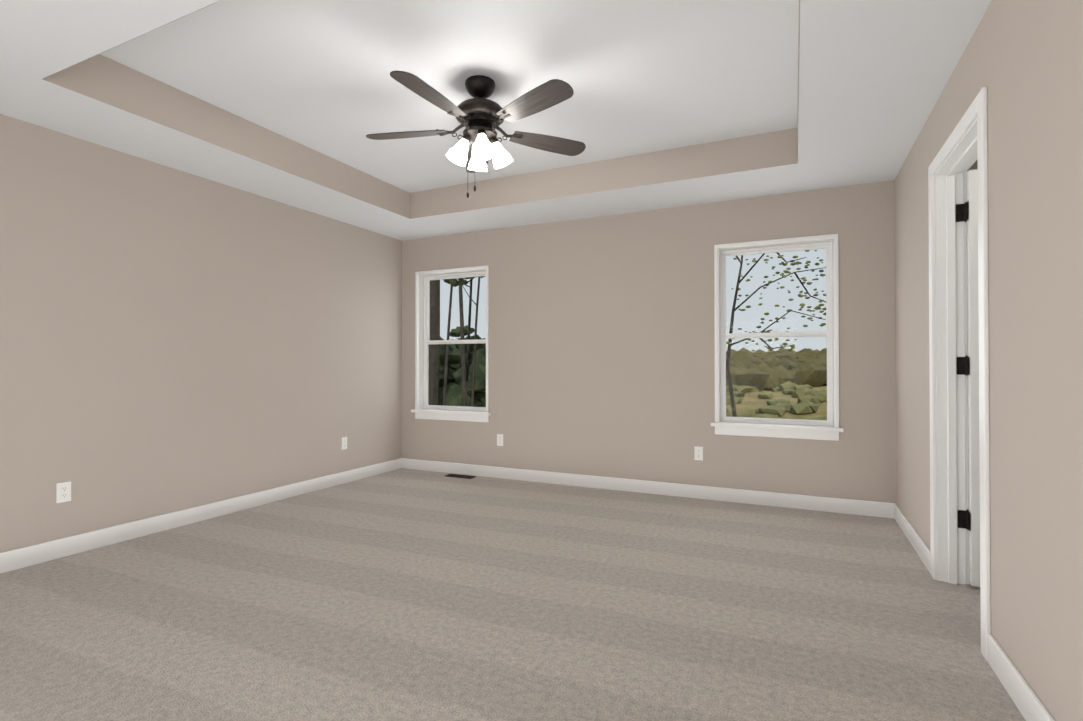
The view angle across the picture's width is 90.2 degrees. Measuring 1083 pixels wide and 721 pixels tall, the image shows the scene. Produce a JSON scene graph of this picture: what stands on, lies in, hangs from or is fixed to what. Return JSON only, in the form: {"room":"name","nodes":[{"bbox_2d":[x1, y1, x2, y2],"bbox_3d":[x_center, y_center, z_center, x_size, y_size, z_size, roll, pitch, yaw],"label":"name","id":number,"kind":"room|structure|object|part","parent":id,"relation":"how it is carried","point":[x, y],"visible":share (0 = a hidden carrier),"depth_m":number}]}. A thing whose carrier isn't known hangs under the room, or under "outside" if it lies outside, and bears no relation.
{"room":"empty bedroom","nodes":[
{"label":"empty bedroom","id":0,"kind":"room"},
{"bbox_2d":[0,114,401,552],"bbox_3d":[-2.726,-0.283,3.424,0.150,3.050,5.400,0,-1,25],"label":"wall","id":1,"kind":"structure","parent":0,"point":[172,340],"depth_m":3.66},
{"bbox_2d":[56,481,70,502],"bbox_3d":[-2.772,0.765,3.132,0.008,0.115,0.070,0,-1,25],"label":"electrical outlet","id":2,"kind":"object","parent":1,"relation":"attached to","point":[63,491],"visible":1,"depth_m":3.13},
{"bbox_2d":[0,458,399,573],"bbox_3d":[-2.620,1.087,3.445,0.014,0.110,5.250,0,-1,25],"label":"baseboard","id":3,"kind":"structure","parent":1,"relation":"attached to","point":[28,556],"depth_m":3.64},
{"bbox_2d":[341,437,346,449],"bbox_3d":[-1.857,0.780,5.084,0.008,0.115,0.070,0,-1,25],"label":"electrical outlet","id":4,"kind":"object","parent":1,"relation":"attached to","point":[343,443],"visible":1,"depth_m":5.07},
{"bbox_2d":[0,0,991,240],"bbox_3d":[-0.599,-1.570,2.519,4.780,0.490,5.550,0,-1,25],"label":"ceiling","id":5,"kind":"structure","parent":0,"point":[667,104],"depth_m":2.98},
{"bbox_2d":[366,71,585,197],"bbox_3d":[-0.373,-1.239,2.990,1.297,0.645,1.256,0,-1,25],"label":"ceiling fan","id":6,"kind":"object","parent":5,"relation":"hanging from","point":[480,117],"visible":1,"depth_m":2.95},
{"bbox_2d":[0,468,1025,720],"bbox_3d":[-0.585,1.185,2.490,4.510,0.100,5.250,0,-1,25],"label":"floor carpet","id":7,"kind":"object","parent":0,"point":[402,594],"visible":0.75,"depth_m":2.38},
{"bbox_2d":[445,474,475,478],"bbox_3d":[-0.810,1.154,5.379,0.305,0.007,0.110,0,-1,25],"label":"air vent register","id":8,"kind":"object","parent":7,"relation":"on","point":[460,476],"visible":1,"depth_m":5.36},
{"bbox_2d":[401,180,895,502],"bbox_3d":[0.548,-0.271,4.953,4.780,3.050,0.150,0,-1,25],"label":"wall","id":9,"kind":"structure","parent":0,"point":[601,346],"depth_m":4.69},
{"bbox_2d":[411,409,490,421],"bbox_3d":[-0.925,0.568,5.574,0.956,0.098,0.135,0,-1,25],"label":"window sill","id":10,"kind":"structure","parent":9,"relation":"attached to","point":[459,415],"depth_m":5.53},
{"bbox_2d":[417,268,485,409],"bbox_3d":[-0.915,-0.188,5.602,0.856,1.471,0.085,0,-1,25],"label":"lining","id":11,"kind":"object","parent":9,"relation":"attached to","point":[420,331],"visible":0.55,"depth_m":5.77},
{"bbox_2d":[415,265,488,412],"bbox_3d":[-0.935,-0.213,5.559,0.900,1.465,0.012,0,-1,25],"label":"window frame","id":12,"kind":"structure","parent":9,"relation":"in","point":[487,330],"depth_m":5.52},
{"bbox_2d":[423,271,485,411],"bbox_3d":[-0.884,-0.195,5.668,0.832,1.431,0.071,0,-1,25],"label":"window","id":13,"kind":"structure","parent":9,"relation":"in","point":[425,299],"depth_m":5.77},
{"bbox_3d":[-0.886,-0.195,5.663,0.792,1.391,0.062,0,-1,25],"label":"left window sash","id":14,"kind":"part","parent":13,"relation":"part of"},
{"bbox_2d":[497,434,502,445],"bbox_3d":[-0.407,0.782,5.305,0.070,0.115,0.008,0,-1,25],"label":"electrical outlet","id":15,"kind":"object","parent":9,"relation":"attached to","point":[499,439],"visible":1,"depth_m":5.30},
{"bbox_2d":[400,458,891,517],"bbox_3d":[0.539,1.099,4.853,4.480,0.110,0.018,0,-1,25],"label":"baseboard","id":16,"kind":"structure","parent":9,"relation":"attached to","point":[806,502],"depth_m":4.59},
{"bbox_2d":[694,446,702,460],"bbox_3d":[1.311,0.776,4.500,0.070,0.115,0.008,0,-1,25],"label":"electrical outlet","id":17,"kind":"object","parent":9,"relation":"attached to","point":[698,453],"visible":1,"depth_m":4.50},
{"bbox_2d":[720,241,832,425],"bbox_3d":[1.887,-0.206,4.368,0.832,1.431,0.071,0,-1,25],"label":"window","id":18,"kind":"structure","parent":9,"relation":"in","point":[830,243],"depth_m":4.33},
{"bbox_3d":[1.885,-0.206,4.364,0.792,1.391,0.062,0,-1,25],"label":"right window sash","id":19,"kind":"part","parent":18,"relation":"part of"},
{"bbox_2d":[718,238,834,427],"bbox_3d":[1.856,-0.198,4.303,0.856,1.471,0.085,0,-1,25],"label":"lining","id":20,"kind":"object","parent":9,"relation":"attached to","point":[777,244],"visible":0.74,"depth_m":4.28},
{"bbox_2d":[714,234,838,427],"bbox_3d":[1.835,-0.224,4.260,0.900,1.465,0.012,0,-1,25],"label":"window frame","id":21,"kind":"structure","parent":9,"relation":"in","point":[834,236],"depth_m":4.18},
{"bbox_2d":[711,422,843,440],"bbox_3d":[1.845,0.558,4.274,0.956,0.098,0.135,0,-1,25],"label":"window sill","id":22,"kind":"structure","parent":9,"relation":"attached to","point":[783,431],"depth_m":4.23},
{"bbox_2d":[938,581,980,645],"bbox_3d":[2.569,1.181,2.033,1.590,0.100,2.500,0,-1,25],"label":"floor","id":23,"kind":"structure","parent":0,"point":[964,599],"depth_m":2.53},
{"bbox_2d":[967,159,977,171],"bbox_3d":[3.176,-0.285,3.196,1.470,3.050,0.100,0,-1,25],"label":"wall","id":24,"kind":"structure","parent":0,"point":[974,166],"depth_m":3.36},
{"bbox_2d":[894,0,1082,720],"bbox_3d":[1.479,-0.249,1.451,0.120,3.150,5.400,0,-1,25],"label":"wall","id":25,"kind":"structure","parent":0,"point":[1021,61],"depth_m":1.71},
{"bbox_2d":[892,503,930,573],"bbox_3d":[2.312,1.087,3.375,0.014,0.110,1.130,0,-1,25],"label":"baseboard","id":26,"kind":"structure","parent":25,"relation":"attached to","point":[916,541],"depth_m":3.29},
{"bbox_2d":[928,87,990,660],"bbox_3d":[1.934,0.050,2.417,0.152,2.168,0.916,0,-1,25],"label":"door frame","id":27,"kind":"structure","parent":25,"relation":"attached to","point":[950,382],"depth_m":2.75},
{"bbox_2d":[956,169,979,586],"bbox_3d":[2.478,0.083,2.559,0.813,2.080,0.179,0,-1,25],"label":"door","id":28,"kind":"structure","parent":25,"relation":"in","point":[973,384],"depth_m":2.69},
{"bbox_3d":[2.134,0.026,2.727,0.047,1.663,0.050,0,-1,25],"label":"door hinges","id":29,"kind":"part","parent":28,"relation":"part of"},
{"bbox_2d":[988,634,1054,720],"bbox_3d":[1.011,1.064,0.600,0.014,0.110,3.120,0,-1,25],"label":"baseboard","id":30,"kind":"structure","parent":25,"relation":"attached to","point":[1020,692],"depth_m":1.76},
{"label":"outside","id":31,"kind":"structure","parent":0,"visible":0},
{"bbox_2d":[428,250,826,425],"bbox_3d":[-1.540,0.343,64.660,140.000,19.347,103.000,0,-1,25],"label":"landscape","id":32,"kind":"structure","parent":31,"point":[746,377],"depth_m":24.27}
]}

